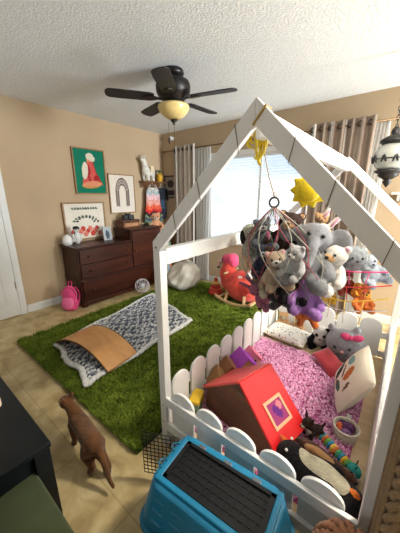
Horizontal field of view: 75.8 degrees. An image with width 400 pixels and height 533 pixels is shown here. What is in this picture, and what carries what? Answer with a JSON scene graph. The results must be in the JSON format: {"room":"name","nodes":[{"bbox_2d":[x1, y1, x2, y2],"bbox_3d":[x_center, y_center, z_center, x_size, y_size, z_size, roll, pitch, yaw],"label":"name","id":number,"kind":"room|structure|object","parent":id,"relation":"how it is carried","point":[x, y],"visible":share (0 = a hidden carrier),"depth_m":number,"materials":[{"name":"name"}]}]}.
{"room":"children's room","nodes":[
{"label":"children's room","id":0,"kind":"room"},
{"bbox_2d":[0,95,164,320],"bbox_3d":[-2.348,-0.556,2.773,0.100,2.440,5.530,12,19,37],"label":"wall","id":1,"kind":"structure","parent":0,"point":[36,168],"depth_m":3.23,"materials":[{"name":"beige paint"}]},
{"bbox_2d":[0,209,21,319],"bbox_3d":[-2.462,-0.299,2.588,0.026,2.018,0.841,12,19,37],"label":"door","id":2,"kind":"structure","parent":1,"relation":"in","point":[9,301],"depth_m":3.00,"materials":[{"name":"white paint"}]},
{"bbox_2d":[0,170,27,314],"bbox_3d":[-2.464,-0.327,2.581,0.022,2.100,0.980,12,19,37],"label":"trim","id":3,"kind":"structure","parent":1,"relation":"attached to","point":[3,203],"depth_m":2.98,"materials":[{"name":"white paint"}]},
{"bbox_2d":[27,295,61,312],"bbox_3d":[-1.408,0.279,4.146,0.014,0.100,2.435,12,19,37],"label":"baseboard","id":4,"kind":"structure","parent":1,"relation":"attached to","point":[56,300],"depth_m":3.37,"materials":[{"name":"white paint"}]},
{"bbox_2d":[70,146,107,193],"bbox_3d":[-1.518,-1.307,3.548,0.026,0.595,0.465,12,19,37],"label":"framed picture","id":5,"kind":"object","parent":1,"relation":"attached to","point":[88,165],"visible":1,"depth_m":3.53,"materials":[{"name":"green paper"}]},
{"bbox_2d":[107,173,135,213],"bbox_3d":[-1.208,-1.130,4.007,0.024,0.580,0.470,12,19,37],"label":"framed picture","id":6,"kind":"object","parent":1,"relation":"attached to","point":[121,187],"visible":1,"depth_m":3.99,"materials":[{"name":"white paper"}]},
{"bbox_2d":[139,181,165,187],"bbox_3d":[-0.802,-1.389,4.364,0.150,0.100,0.480,12,19,37],"label":"wall shelf","id":7,"kind":"object","parent":1,"relation":"attached to","point":[143,184],"visible":0.81,"depth_m":4.33,"materials":[{"name":"brown wood"}]},
{"bbox_2d":[140,155,154,180],"bbox_3d":[-0.855,-1.611,4.223,0.165,0.394,0.353,7,17,25],"label":"plush llama","id":8,"kind":"object","parent":7,"relation":"on","point":[147,171],"visible":0.99,"depth_m":4.16,"materials":[{"name":"white fabric"}]},
{"bbox_2d":[145,183,162,222],"bbox_3d":[-0.798,-1.094,4.402,0.068,0.676,0.420,12,19,37],"label":"dress","id":9,"kind":"object","parent":7,"relation":"hanging from","point":[153,205],"visible":0.9,"depth_m":4.36,"materials":[{"name":"multicoloured fabric"}]},
{"bbox_2d":[156,170,162,181],"bbox_3d":[-0.698,-1.564,4.435,0.112,0.200,0.112,5,16,17],"label":"ornament","id":10,"kind":"object","parent":7,"relation":"on","point":[159,177],"visible":0.99,"depth_m":4.41,"materials":[{"name":"yellow ceramic"}]},
{"bbox_2d":[158,183,168,217],"bbox_3d":[-0.678,-1.171,4.587,0.100,0.626,0.533,12,19,37],"label":"jacket","id":11,"kind":"object","parent":7,"relation":"hanging from","point":[163,192],"visible":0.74,"depth_m":4.58,"materials":[{"name":"blue fabric"}]},
{"bbox_2d":[0,0,399,133],"bbox_3d":[0.206,-1.228,0.503,6.600,0.060,5.530,12,19,37],"label":"ceiling","id":12,"kind":"structure","parent":0,"point":[59,54],"depth_m":1.90,"materials":[{"name":"white paint"}]},
{"bbox_2d":[104,65,237,153],"bbox_3d":[-0.206,-1.343,2.278,1.091,0.660,1.043,12,19,37],"label":"ceiling fan","id":13,"kind":"object","parent":12,"relation":"hanging from","point":[172,88],"visible":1,"depth_m":2.12,"materials":[{"name":"black metal"}]},
{"bbox_2d":[371,106,399,186],"bbox_3d":[1.509,-1.108,1.961,0.267,0.964,0.256,12,19,37],"label":"hanging lantern","id":14,"kind":"object","parent":12,"relation":"hanging from","point":[386,159],"visible":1,"depth_m":1.97,"materials":[{"name":"white ceramic"}]},
{"bbox_2d":[0,279,399,532],"bbox_3d":[0.206,1.183,1.167,6.600,0.060,5.530,12,19,37],"label":"floor","id":15,"kind":"structure","parent":0,"point":[89,504],"depth_m":1.51,"materials":[{"name":"tile"}]},
{"bbox_2d":[0,377,62,513],"bbox_3d":[-1.530,0.900,1.233,1.600,0.450,0.940,12,19,37],"label":"table","id":16,"kind":"object","parent":15,"relation":"on","point":[24,447],"visible":0.66,"depth_m":1.06,"materials":[{"name":"black paint"}]},
{"bbox_2d":[0,472,73,532],"bbox_3d":[-0.613,1.082,0.798,0.536,0.330,0.416,12,19,37],"label":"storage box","id":17,"kind":"object","parent":15,"relation":"on","point":[28,507],"visible":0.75,"depth_m":0.92,"materials":[{"name":"green fabric"}]},
{"bbox_2d":[60,281,80,310],"bbox_3d":[-1.656,0.375,3.272,0.215,0.377,0.211,1,15,3],"label":"backpack","id":18,"kind":"object","parent":15,"relation":"on","point":[70,302],"visible":1,"depth_m":3.22,"materials":[{"name":"pink fabric"}]},
{"bbox_2d":[57,392,114,488],"bbox_3d":[-0.624,0.926,1.398,0.558,0.314,0.120,14,21,41],"label":"cat","id":19,"kind":"object","parent":15,"relation":"on","point":[81,428],"visible":1,"depth_m":1.34},
{"bbox_2d":[59,224,161,307],"bbox_3d":[-1.232,-0.089,3.881,0.457,0.950,1.445,12,19,37],"label":"dresser","id":20,"kind":"object","parent":15,"relation":"on","point":[100,269],"visible":0.8,"depth_m":3.60,"materials":[{"name":"brown wood"}]},
{"bbox_2d":[62,235,72,245],"bbox_3d":[-1.718,-0.344,3.327,0.128,0.137,0.128,12,19,37],"label":"night light","id":21,"kind":"object","parent":20,"relation":"on","point":[67,240],"visible":1,"depth_m":3.29,"materials":[{"name":"white plastic"}]},
{"bbox_2d":[72,226,81,243],"bbox_3d":[-1.619,-0.412,3.378,0.102,0.238,0.108,-1,15,-2],"label":"figurine","id":22,"kind":"object","parent":20,"relation":"on","point":[76,236],"visible":1,"depth_m":3.34,"materials":[{"name":"white ceramic"}]},
{"bbox_2d":[61,202,105,239],"bbox_3d":[-1.604,-0.640,3.611,0.026,0.513,0.605,12,19,37],"label":"framed picture","id":23,"kind":"object","parent":20,"relation":"on","point":[89,217],"visible":0.89,"depth_m":3.60,"materials":[{"name":"white paper"}]},
{"bbox_2d":[102,226,111,239],"bbox_3d":[-1.364,-0.482,3.739,0.095,0.195,0.130,12,19,37],"label":"photo frame","id":24,"kind":"object","parent":20,"relation":"on","point":[107,234],"visible":1,"depth_m":3.72,"materials":[{"name":"silver metal"}]},
{"bbox_2d":[104,227,110,238],"bbox_3d":[-1.340,-0.480,3.720,0.002,0.160,0.100,3,14,39],"label":"photo","id":25,"kind":"object","parent":24,"relation":"attached to","point":[107,230],"depth_m":3.72},
{"bbox_2d":[116,219,139,227],"bbox_3d":[-1.114,-0.673,3.997,0.192,0.115,0.310,12,19,37],"label":"wooden box","id":26,"kind":"object","parent":20,"relation":"on","point":[121,223],"visible":0.94,"depth_m":3.91,"materials":[{"name":"brown wood"}]},
{"bbox_2d":[121,213,133,219],"bbox_3d":[-1.103,-0.772,3.961,0.110,0.095,0.180,12,19,37],"label":"camera","id":27,"kind":"object","parent":26,"relation":"on","point":[127,216],"visible":0.99,"depth_m":3.92,"materials":[{"name":"black plastic"}]},
{"bbox_2d":[148,212,163,230],"bbox_3d":[-0.764,-0.751,4.415,0.296,0.350,0.259,-5,16,-16],"label":"plush","id":28,"kind":"object","parent":20,"relation":"on","point":[155,217],"visible":0.54,"depth_m":4.40,"materials":[{"name":"orange fabric"}]},
{"bbox_2d":[135,279,148,292],"bbox_3d":[-0.870,0.287,3.864,0.214,0.214,0.214,12,19,37],"label":"ball","id":29,"kind":"object","parent":15,"relation":"on","point":[141,285],"visible":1,"depth_m":3.83,"materials":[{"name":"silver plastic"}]},
{"bbox_2d":[17,281,278,454],"bbox_3d":[-0.296,0.621,2.981,1.941,0.057,2.663,12,19,37],"label":"rug","id":30,"kind":"object","parent":15,"relation":"on","point":[126,399],"visible":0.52,"depth_m":2.25,"materials":[{"name":"green carpet"}]},
{"bbox_2d":[53,293,192,387],"bbox_3d":[-0.763,0.648,2.809,1.000,0.056,1.634,11,19,34],"label":"blanket","id":31,"kind":"object","parent":30,"relation":"on","point":[136,323],"visible":0.68,"depth_m":2.69,"materials":[{"name":"grey fabric"}]},
{"bbox_2d":[55,325,136,372],"bbox_3d":[-0.968,0.691,2.353,0.767,0.141,0.317,10,18,32],"label":"board","id":32,"kind":"object","parent":31,"relation":"on","point":[108,347],"visible":1,"depth_m":2.25,"materials":[{"name":"brown wood"}]},
{"bbox_2d":[167,259,199,289],"bbox_3d":[-0.274,0.082,3.999,0.548,0.521,0.510,12,19,37],"label":"beanbag","id":33,"kind":"object","parent":30,"relation":"on","point":[183,275],"visible":0.98,"depth_m":3.85,"materials":[{"name":"fabric"}]},
{"bbox_2d":[208,277,222,294],"bbox_3d":[0.232,0.276,3.754,0.221,0.246,0.221,12,19,37],"label":"stacking toy","id":34,"kind":"object","parent":30,"relation":"on","point":[215,288],"visible":0.99,"depth_m":3.70,"materials":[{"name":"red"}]},
{"bbox_2d":[214,253,255,307],"bbox_3d":[0.535,0.160,3.435,0.752,0.648,0.390,13,20,38],"label":"flamingo rocker","id":35,"kind":"object","parent":30,"relation":"on","point":[230,278],"visible":0.73,"depth_m":3.37,"materials":[{"name":"red fabric"}]},
{"bbox_2d":[167,236,174,273],"bbox_3d":[-0.706,-0.232,4.683,0.270,0.800,0.400,12,19,37],"label":"bookcase","id":36,"kind":"object","parent":15,"relation":"on","point":[172,238],"visible":0.02,"depth_m":4.71,"materials":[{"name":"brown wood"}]},
{"bbox_2d":[140,431,294,532],"bbox_3d":[-0.014,0.980,1.052,0.728,0.392,0.372,10,18,32],"label":"pet carrier","id":37,"kind":"object","parent":15,"relation":"on","point":[196,488],"visible":1,"depth_m":0.94,"materials":[{"name":"teal plastic"}]},
{"bbox_2d":[150,497,163,529],"bbox_3d":[-0.157,0.914,0.954,0.051,0.101,0.037,10,18,32],"label":"vent","id":38,"kind":"object","parent":37,"relation":"attached to","point":[156,503],"depth_m":0.95,"materials":[{"name":"teal plastic"}]},
{"bbox_2d":[169,512,181,532],"bbox_3d":[-0.087,0.926,0.910,0.051,0.101,0.037,10,18,32],"label":"vent","id":39,"kind":"object","parent":37,"relation":"attached to","point":[175,519],"depth_m":0.91,"materials":[{"name":"teal plastic"}]},
{"bbox_2d":[163,441,276,532],"bbox_3d":[0.065,0.811,0.952,0.387,0.009,0.171,10,18,32],"label":"grille","id":40,"kind":"object","parent":37,"relation":"attached to","point":[238,501],"depth_m":0.94,"materials":[{"name":"black plastic"}]},
{"bbox_2d":[153,97,399,532],"bbox_3d":[0.670,0.139,1.621,1.011,1.711,1.619,12,19,37],"label":"bed","id":41,"kind":"object","parent":15,"relation":"on","point":[318,501],"visible":0.66,"depth_m":1.16,"materials":[{"name":"white paint"}]},
{"bbox_2d":[246,130,267,165],"bbox_3d":[0.207,-0.432,0.897,0.082,0.152,0.069,12,19,37],"label":"ribbon bow","id":42,"kind":"object","parent":41,"relation":"hanging from","point":[259,154],"visible":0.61,"depth_m":0.90,"materials":[{"name":"yellow fabric"}]},
{"bbox_2d":[252,104,271,125],"bbox_3d":[0.192,-0.465,0.797,0.049,0.055,0.037,12,19,37],"label":"ribbon","id":43,"kind":"object","parent":41,"relation":"attached to","point":[265,105],"visible":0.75,"depth_m":0.78,"materials":[{"name":"yellow fabric"}]},
{"bbox_2d":[195,336,363,503],"bbox_3d":[0.563,0.856,1.733,0.873,0.039,1.177,12,19,37],"label":"rug","id":44,"kind":"object","parent":41,"relation":"on","point":[308,385],"visible":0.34,"depth_m":1.77,"materials":[{"name":"pink carpet"}]},
{"bbox_2d":[189,388,204,413],"bbox_3d":[-0.021,0.854,1.625,0.072,0.100,0.121,5,16,18],"label":"block","id":45,"kind":"object","parent":44,"relation":"on","point":[197,397],"visible":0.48,"depth_m":1.59,"materials":[{"name":"yellow plastic"}]},
{"bbox_2d":[206,364,224,382],"bbox_3d":[0.122,0.777,1.749,0.158,0.163,0.138,0,15,-2],"label":"birdhouse","id":46,"kind":"object","parent":44,"relation":"on","point":[217,371],"visible":0.3,"depth_m":1.74,"materials":[{"name":"brown wood"}]},
{"bbox_2d":[219,355,236,372],"bbox_3d":[0.207,0.748,1.844,0.163,0.168,0.143,-3,16,-11],"label":"birdhouse","id":47,"kind":"object","parent":44,"relation":"on","point":[227,364],"visible":0.29,"depth_m":1.82,"materials":[{"name":"brown wood"}]},
{"bbox_2d":[229,346,257,367],"bbox_3d":[0.321,0.718,1.901,0.189,0.195,0.166,-4,16,-13],"label":"birdhouse","id":48,"kind":"object","parent":44,"relation":"on","point":[240,357],"visible":0.41,"depth_m":1.86,"materials":[{"name":"purple wood"}]},
{"bbox_2d":[203,363,304,453],"bbox_3d":[0.307,0.753,1.488,0.305,0.347,0.538,-13,20,-39],"label":"dollhouse","id":49,"kind":"object","parent":44,"relation":"on","point":[254,400],"visible":0.94,"depth_m":1.39,"materials":[{"name":"red wood"}]},
{"bbox_2d":[266,396,288,426],"bbox_3d":[0.411,0.766,1.363,0.120,0.073,0.077,-8,17,-40],"label":"picture","id":50,"kind":"object","parent":49,"relation":"attached to","point":[277,411],"depth_m":1.36},
{"bbox_2d":[245,345,263,364],"bbox_3d":[0.407,0.713,2.014,0.142,0.146,0.124,-3,16,-11],"label":"birdhouse","id":51,"kind":"object","parent":44,"relation":"on","point":[254,354],"visible":0.52,"depth_m":1.98,"materials":[{"name":"pink wood"}]},
{"bbox_2d":[300,410,325,440],"bbox_3d":[0.615,0.864,1.399,0.162,0.155,0.075,-3,16,-11],"label":"plush","id":52,"kind":"object","parent":44,"relation":"on","point":[312,429],"visible":0.96,"depth_m":1.38,"materials":[{"name":"black fabric"}]},
{"bbox_2d":[276,434,362,519],"bbox_3d":[0.524,0.934,1.150,0.386,0.182,0.212,12,19,37],"label":"plush","id":53,"kind":"object","parent":44,"relation":"on","point":[303,462],"visible":0.7,"depth_m":1.11,"materials":[{"name":"black fabric"}]},
{"bbox_2d":[311,347,341,378],"bbox_3d":[0.996,0.737,1.977,0.141,0.140,0.245,-4,16,-13],"label":"cushion","id":54,"kind":"object","parent":44,"relation":"on","point":[325,357],"visible":0.89,"depth_m":1.94,"materials":[{"name":"red fabric"}]},
{"bbox_2d":[297,438,357,485],"bbox_3d":[0.617,0.944,1.266,0.109,0.088,0.303,-12,19,-37],"label":"plush","id":55,"kind":"object","parent":44,"relation":"on","point":[310,446],"visible":0.68,"depth_m":1.25,"materials":[{"name":"brown fabric"}]},
{"bbox_2d":[317,430,361,478],"bbox_3d":[0.700,0.936,1.314,0.066,0.085,0.271,-5,16,-17],"label":"toy","id":56,"kind":"object","parent":44,"relation":"on","point":[329,444],"visible":0.8,"depth_m":1.28,"materials":[{"name":"multicoloured fabric"}]},
{"bbox_2d":[325,323,366,360],"bbox_3d":[1.181,0.629,2.064,0.317,0.323,0.274,10,18,33],"label":"plush","id":57,"kind":"object","parent":44,"relation":"on","point":[343,343],"visible":0.72,"depth_m":2.00,"materials":[{"name":"grey fabric"}]},
{"bbox_2d":[333,414,360,445],"bbox_3d":[0.802,0.905,1.416,0.136,0.117,0.136,12,19,37],"label":"basket","id":58,"kind":"object","parent":44,"relation":"on","point":[346,439],"visible":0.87,"depth_m":1.39,"materials":[{"name":"white fabric"}]},
{"bbox_2d":[336,422,342,429],"bbox_3d":[0.778,0.891,1.425,0.053,0.053,0.052,12,19,37],"label":"yarn ball","id":59,"kind":"object","parent":58,"relation":"in","point":[338,424],"visible":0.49,"depth_m":1.41,"materials":[{"name":"orange fabric"}]},
{"bbox_2d":[340,428,350,434],"bbox_3d":[0.787,0.900,1.390,0.053,0.053,0.053,12,19,37],"label":"yarn ball","id":60,"kind":"object","parent":58,"relation":"in","point":[344,430],"visible":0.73,"depth_m":1.38,"materials":[{"name":"purple fabric"}]},
{"bbox_2d":[342,421,351,430],"bbox_3d":[0.802,0.877,1.408,0.053,0.054,0.053,12,19,37],"label":"yarn ball","id":61,"kind":"object","parent":58,"relation":"in","point":[347,425],"visible":0.8,"depth_m":1.39,"materials":[{"name":"purple fabric"}]},
{"bbox_2d":[349,422,355,433],"bbox_3d":[0.830,0.892,1.419,0.052,0.053,0.052,12,19,37],"label":"yarn ball","id":62,"kind":"object","parent":58,"relation":"in","point":[353,430],"visible":0.51,"depth_m":1.40,"materials":[{"name":"purple fabric"}]},
{"bbox_2d":[335,345,375,413],"bbox_3d":[0.951,0.695,1.593,0.186,0.349,0.379,7,17,24],"label":"cushion","id":63,"kind":"object","parent":44,"relation":"on","point":[355,378],"visible":1,"depth_m":1.51,"materials":[{"name":"beige fabric"}]},
{"bbox_2d":[276,311,289,324],"bbox_3d":[0.824,0.545,2.552,0.148,0.173,0.142,5,16,18],"label":"teddy bear","id":64,"kind":"object","parent":41,"relation":"on","point":[283,316],"visible":0.59,"depth_m":2.55},
{"bbox_2d":[241,153,328,307],"bbox_3d":[0.402,-0.129,1.416,0.694,0.862,0.490,-9,18,-30],"label":"net","id":65,"kind":"object","parent":41,"relation":"hanging from","point":[273,208],"visible":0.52,"depth_m":1.35,"materials":[{"name":"fabric"}]},
{"bbox_2d":[240,224,257,263],"bbox_3d":[0.364,-0.143,1.636,0.211,0.252,0.183,-6,17,-21],"label":"plush","id":66,"kind":"object","parent":65,"relation":"in","point":[246,229],"visible":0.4,"depth_m":1.60,"materials":[{"name":"grey fabric"}]},
{"bbox_2d":[239,275,269,312],"bbox_3d":[0.365,0.158,1.579,0.247,0.226,0.125,6,17,22],"label":"plush","id":67,"kind":"object","parent":65,"relation":"in","point":[253,289],"visible":0.62,"depth_m":1.56,"materials":[{"name":"purple fabric"}]},
{"bbox_2d":[251,269,261,282],"bbox_3d":[0.403,0.072,1.588,0.160,0.208,0.140,14,20,40],"label":"plush","id":68,"kind":"object","parent":65,"relation":"in","point":[254,279],"visible":0.08,"depth_m":1.59,"materials":[{"name":"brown fabric"}]},
{"bbox_2d":[251,217,278,251],"bbox_3d":[0.390,-0.187,1.528,0.163,0.210,0.145,2,16,8],"label":"plush","id":69,"kind":"object","parent":65,"relation":"in","point":[265,224],"visible":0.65,"depth_m":1.52,"materials":[{"name":"fabric"}]},
{"bbox_2d":[255,231,278,259],"bbox_3d":[0.397,-0.074,1.528,0.155,0.271,0.130,0,15,-2],"label":"plush","id":70,"kind":"object","parent":65,"relation":"in","point":[267,232],"visible":0.12,"depth_m":1.49,"materials":[{"name":"pink fabric"}]},
{"bbox_2d":[258,279,277,299],"bbox_3d":[0.413,0.091,1.498,0.163,0.211,0.133,-2,16,-7],"label":"plush","id":71,"kind":"object","parent":65,"relation":"in","point":[262,293],"visible":0.23,"depth_m":1.46,"materials":[{"name":"grey fabric"}]},
{"bbox_2d":[251,243,271,277],"bbox_3d":[0.378,-0.033,1.477,0.155,0.197,0.137,5,16,18],"label":"plush","id":72,"kind":"object","parent":71,"relation":"on","point":[258,264],"visible":0.56,"depth_m":1.48,"materials":[{"name":"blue fabric"}]},
{"bbox_2d":[262,249,294,293],"bbox_3d":[0.431,0.024,1.403,0.180,0.232,0.160,4,16,13],"label":"plush","id":73,"kind":"object","parent":65,"relation":"in","point":[274,260],"visible":0.66,"depth_m":1.39,"materials":[{"name":"brown fabric"}]},
{"bbox_2d":[268,283,298,313],"bbox_3d":[0.480,0.141,1.449,0.174,0.212,0.149,8,17,27],"label":"plush","id":74,"kind":"object","parent":65,"relation":"in","point":[274,304],"visible":0.37,"depth_m":1.44,"materials":[{"name":"black fabric"}]},
{"bbox_2d":[263,210,305,254],"bbox_3d":[0.488,-0.178,1.478,0.233,0.284,0.217,8,17,27],"label":"plush","id":75,"kind":"object","parent":65,"relation":"in","point":[299,218],"visible":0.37,"depth_m":1.46,"materials":[{"name":"brown fabric"}]},
{"bbox_2d":[275,283,306,306],"bbox_3d":[0.526,0.098,1.455,0.191,0.221,0.168,5,16,18],"label":"plush","id":76,"kind":"object","parent":65,"relation":"in","point":[281,299],"visible":0.24,"depth_m":1.42,"materials":[{"name":"black fabric"}]},
{"bbox_2d":[276,243,305,283],"bbox_3d":[0.473,-0.021,1.301,0.123,0.190,0.147,-9,18,-31],"label":"plush","id":77,"kind":"object","parent":65,"relation":"in","point":[296,264],"visible":0.93,"depth_m":1.27,"materials":[{"name":"grey fabric"}]},
{"bbox_2d":[287,280,325,321],"bbox_3d":[0.580,0.160,1.403,0.198,0.239,0.197,4,16,13],"label":"plush","id":78,"kind":"object","parent":65,"relation":"in","point":[314,308],"visible":0.64,"depth_m":1.39,"materials":[{"name":"purple fabric"}]},
{"bbox_2d":[295,313,319,328],"bbox_3d":[0.652,0.271,1.538,0.132,0.188,0.131,-10,18,-32],"label":"plush","id":79,"kind":"object","parent":65,"relation":"in","point":[301,318],"visible":0.3,"depth_m":1.55,"materials":[{"name":"orange fabric"}]},
{"bbox_2d":[275,219,352,295],"bbox_3d":[0.604,-0.057,1.377,0.383,0.384,0.294,6,16,19],"label":"plush","id":80,"kind":"object","parent":65,"relation":"in","point":[320,236],"visible":0.7,"depth_m":1.35,"materials":[{"name":"grey fabric"}]},
{"bbox_2d":[315,212,330,230],"bbox_3d":[0.709,-0.238,1.519,0.130,0.160,0.114,5,16,18],"label":"plush","id":81,"kind":"object","parent":65,"relation":"in","point":[319,218],"visible":0.28,"depth_m":1.50,"materials":[{"name":"brown fabric"}]},
{"bbox_2d":[315,206,340,228],"bbox_3d":[0.673,-0.183,1.522,0.292,0.342,0.183,8,17,27],"label":"plush","id":82,"kind":"object","parent":65,"relation":"in","point":[336,220],"visible":0.14,"depth_m":1.49,"materials":[{"name":"white fabric"}]},
{"bbox_2d":[322,245,351,297],"bbox_3d":[0.699,0.006,1.430,0.207,0.295,0.232,-11,19,-34],"label":"plush","id":83,"kind":"object","parent":65,"relation":"in","point":[337,255],"visible":0.42,"depth_m":1.36,"materials":[{"name":"white fabric"}]},
{"bbox_2d":[172,124,399,267],"bbox_3d":[0.195,-0.252,0.853,0.816,0.419,0.032,12,19,37],"label":"string","id":84,"kind":"object","parent":41,"relation":"hanging from","point":[234,124],"visible":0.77,"depth_m":0.74,"materials":[{"name":"fabric"}]},
{"bbox_2d":[263,321,310,347],"bbox_3d":[0.824,0.631,2.418,0.400,0.104,0.256,14,21,42],"label":"pillow","id":85,"kind":"object","parent":41,"relation":"on","point":[289,334],"visible":0.99,"depth_m":2.35,"materials":[{"name":"fabric"}]},
{"bbox_2d":[291,318,304,330],"bbox_3d":[0.936,0.569,2.466,0.148,0.173,0.142,14,21,41],"label":"teddy bear","id":86,"kind":"object","parent":41,"relation":"on","point":[294,324],"visible":0.21,"depth_m":2.47},
{"bbox_2d":[290,145,322,207],"bbox_3d":[0.344,-0.276,0.796,0.114,0.185,0.033,4,16,13],"label":"plush","id":87,"kind":"object","parent":41,"relation":"hanging from","point":[303,192],"visible":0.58,"depth_m":0.81},
{"bbox_2d":[306,326,329,349],"bbox_3d":[1.054,0.641,2.250,0.186,0.279,0.186,-6,17,-21],"label":"plush","id":88,"kind":"object","parent":41,"relation":"on","point":[318,337],"visible":0.74,"depth_m":2.23,"materials":[{"name":"white fabric"}]},
{"bbox_2d":[321,270,391,323],"bbox_3d":[0.993,0.129,1.867,0.195,0.428,0.792,0,15,0],"label":"net","id":89,"kind":"object","parent":41,"relation":"hanging from","point":[346,287],"visible":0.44,"depth_m":1.59,"materials":[{"name":"red fabric"}]},
{"bbox_2d":[322,295,336,304],"bbox_3d":[0.971,0.216,1.923,0.104,0.124,0.092,5,16,18],"label":"plush","id":90,"kind":"object","parent":89,"relation":"in","point":[326,300],"visible":0.45,"depth_m":1.91,"materials":[{"name":"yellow fabric"}]},
{"bbox_2d":[337,270,354,295],"bbox_3d":[1.039,0.110,1.817,0.148,0.184,0.130,4,16,13],"label":"plush","id":91,"kind":"object","parent":89,"relation":"in","point":[342,291],"visible":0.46,"depth_m":1.81,"materials":[{"name":"red fabric"}]},
{"bbox_2d":[343,246,371,270],"bbox_3d":[1.001,-0.054,1.695,0.208,0.163,0.219,-6,16,-20],"label":"plush","id":92,"kind":"object","parent":89,"relation":"in","point":[359,258],"visible":0.66,"depth_m":1.62,"materials":[{"name":"grey fabric"}]},
{"bbox_2d":[351,282,375,314],"bbox_3d":[1.091,0.208,1.712,0.148,0.200,0.130,1,15,3],"label":"plush","id":93,"kind":"object","parent":89,"relation":"in","point":[357,293],"visible":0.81,"depth_m":1.71,"materials":[{"name":"orange fabric"}]},
{"bbox_2d":[361,253,393,289],"bbox_3d":[1.137,0.029,1.657,0.147,0.229,0.192,-7,17,-25],"label":"plush","id":94,"kind":"object","parent":89,"relation":"in","point":[373,278],"visible":0.59,"depth_m":1.66,"materials":[{"name":"white fabric"}]},
{"bbox_2d":[311,517,365,532],"bbox_3d":[0.438,1.020,0.795,0.257,0.451,0.262,0,15,-1],"label":"knitted pouf","id":95,"kind":"object","parent":15,"relation":"on","point":[332,525],"visible":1,"depth_m":0.80,"materials":[{"name":"brown fabric"}]},
{"bbox_3d":[0.873,0.745,0.760,0.450,1.000,0.430,12,19,37],"label":"wooden chair","id":96,"kind":"object","parent":15,"relation":"on","visible":0},
{"bbox_2d":[367,403,399,532],"bbox_3d":[0.719,0.689,0.597,0.501,0.905,0.140,12,19,37],"label":"throw blanket","id":97,"kind":"object","parent":96,"relation":"on","point":[385,517],"visible":1,"depth_m":0.69,"materials":[{"name":"brown fabric"}]},
{"bbox_2d":[162,86,399,317],"bbox_3d":[1.885,-0.589,2.892,6.400,2.440,0.100,12,19,37],"label":"wall","id":98,"kind":"structure","parent":0,"point":[385,103],"depth_m":2.94,"materials":[{"name":"beige paint"}]},
{"bbox_2d":[164,175,174,197],"bbox_3d":[-0.519,-1.408,4.546,0.300,0.380,0.016,12,19,37],"label":"framed poster","id":99,"kind":"object","parent":98,"relation":"attached to","point":[169,185],"visible":0.73,"depth_m":4.55,"materials":[{"name":"beige paper"}]},
{"bbox_2d":[211,146,277,245],"bbox_3d":[0.822,-0.928,3.578,1.940,1.350,0.035,12,19,37],"label":"trim","id":100,"kind":"structure","parent":98,"relation":"attached to","point":[269,148],"depth_m":3.52,"materials":[{"name":"white paint"}]},
{"bbox_2d":[209,151,301,236],"bbox_3d":[0.857,-0.931,3.624,1.760,1.230,0.080,12,19,37],"label":"window","id":101,"kind":"structure","parent":98,"relation":"in","point":[241,195],"depth_m":3.67,"materials":[{"name":"glass"}]},
{"bbox_2d":[162,117,399,152],"bbox_3d":[0.712,-1.688,3.417,3.414,0.044,0.097,12,19,37],"label":"curtain rod","id":102,"kind":"object","parent":98,"relation":"attached to","point":[389,119],"visible":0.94,"depth_m":2.89,"materials":[{"name":"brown metal"}]},
{"bbox_2d":[173,143,210,279],"bbox_3d":[-0.141,-0.871,4.309,0.755,2.170,0.075,12,19,37],"label":"curtain","id":103,"kind":"object","parent":102,"relation":"hanging from","point":[189,164],"visible":0.7,"depth_m":4.23,"materials":[{"name":"fabric"}]},
{"bbox_2d":[301,114,390,314],"bbox_3d":[1.568,-0.513,3.012,0.785,2.170,0.077,12,19,37],"label":"curtain","id":104,"kind":"object","parent":102,"relation":"hanging from","point":[357,142],"visible":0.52,"depth_m":2.78,"materials":[{"name":"fabric"}]},
{"bbox_2d":[200,275,399,326],"bbox_3d":[1.850,0.551,3.160,6.400,0.100,0.014,12,19,37],"label":"baseboard","id":105,"kind":"structure","parent":98,"relation":"attached to","point":[385,319],"depth_m":3.00,"materials":[{"name":"white paint"}]},
{"bbox_2d":[391,192,399,200],"bbox_3d":[2.053,-0.701,2.572,0.230,0.085,0.130,12,19,37],"label":"wall shelf","id":106,"kind":"object","parent":98,"relation":"attached to","point":[392,193],"visible":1,"depth_m":2.58,"materials":[{"name":"white paint"}]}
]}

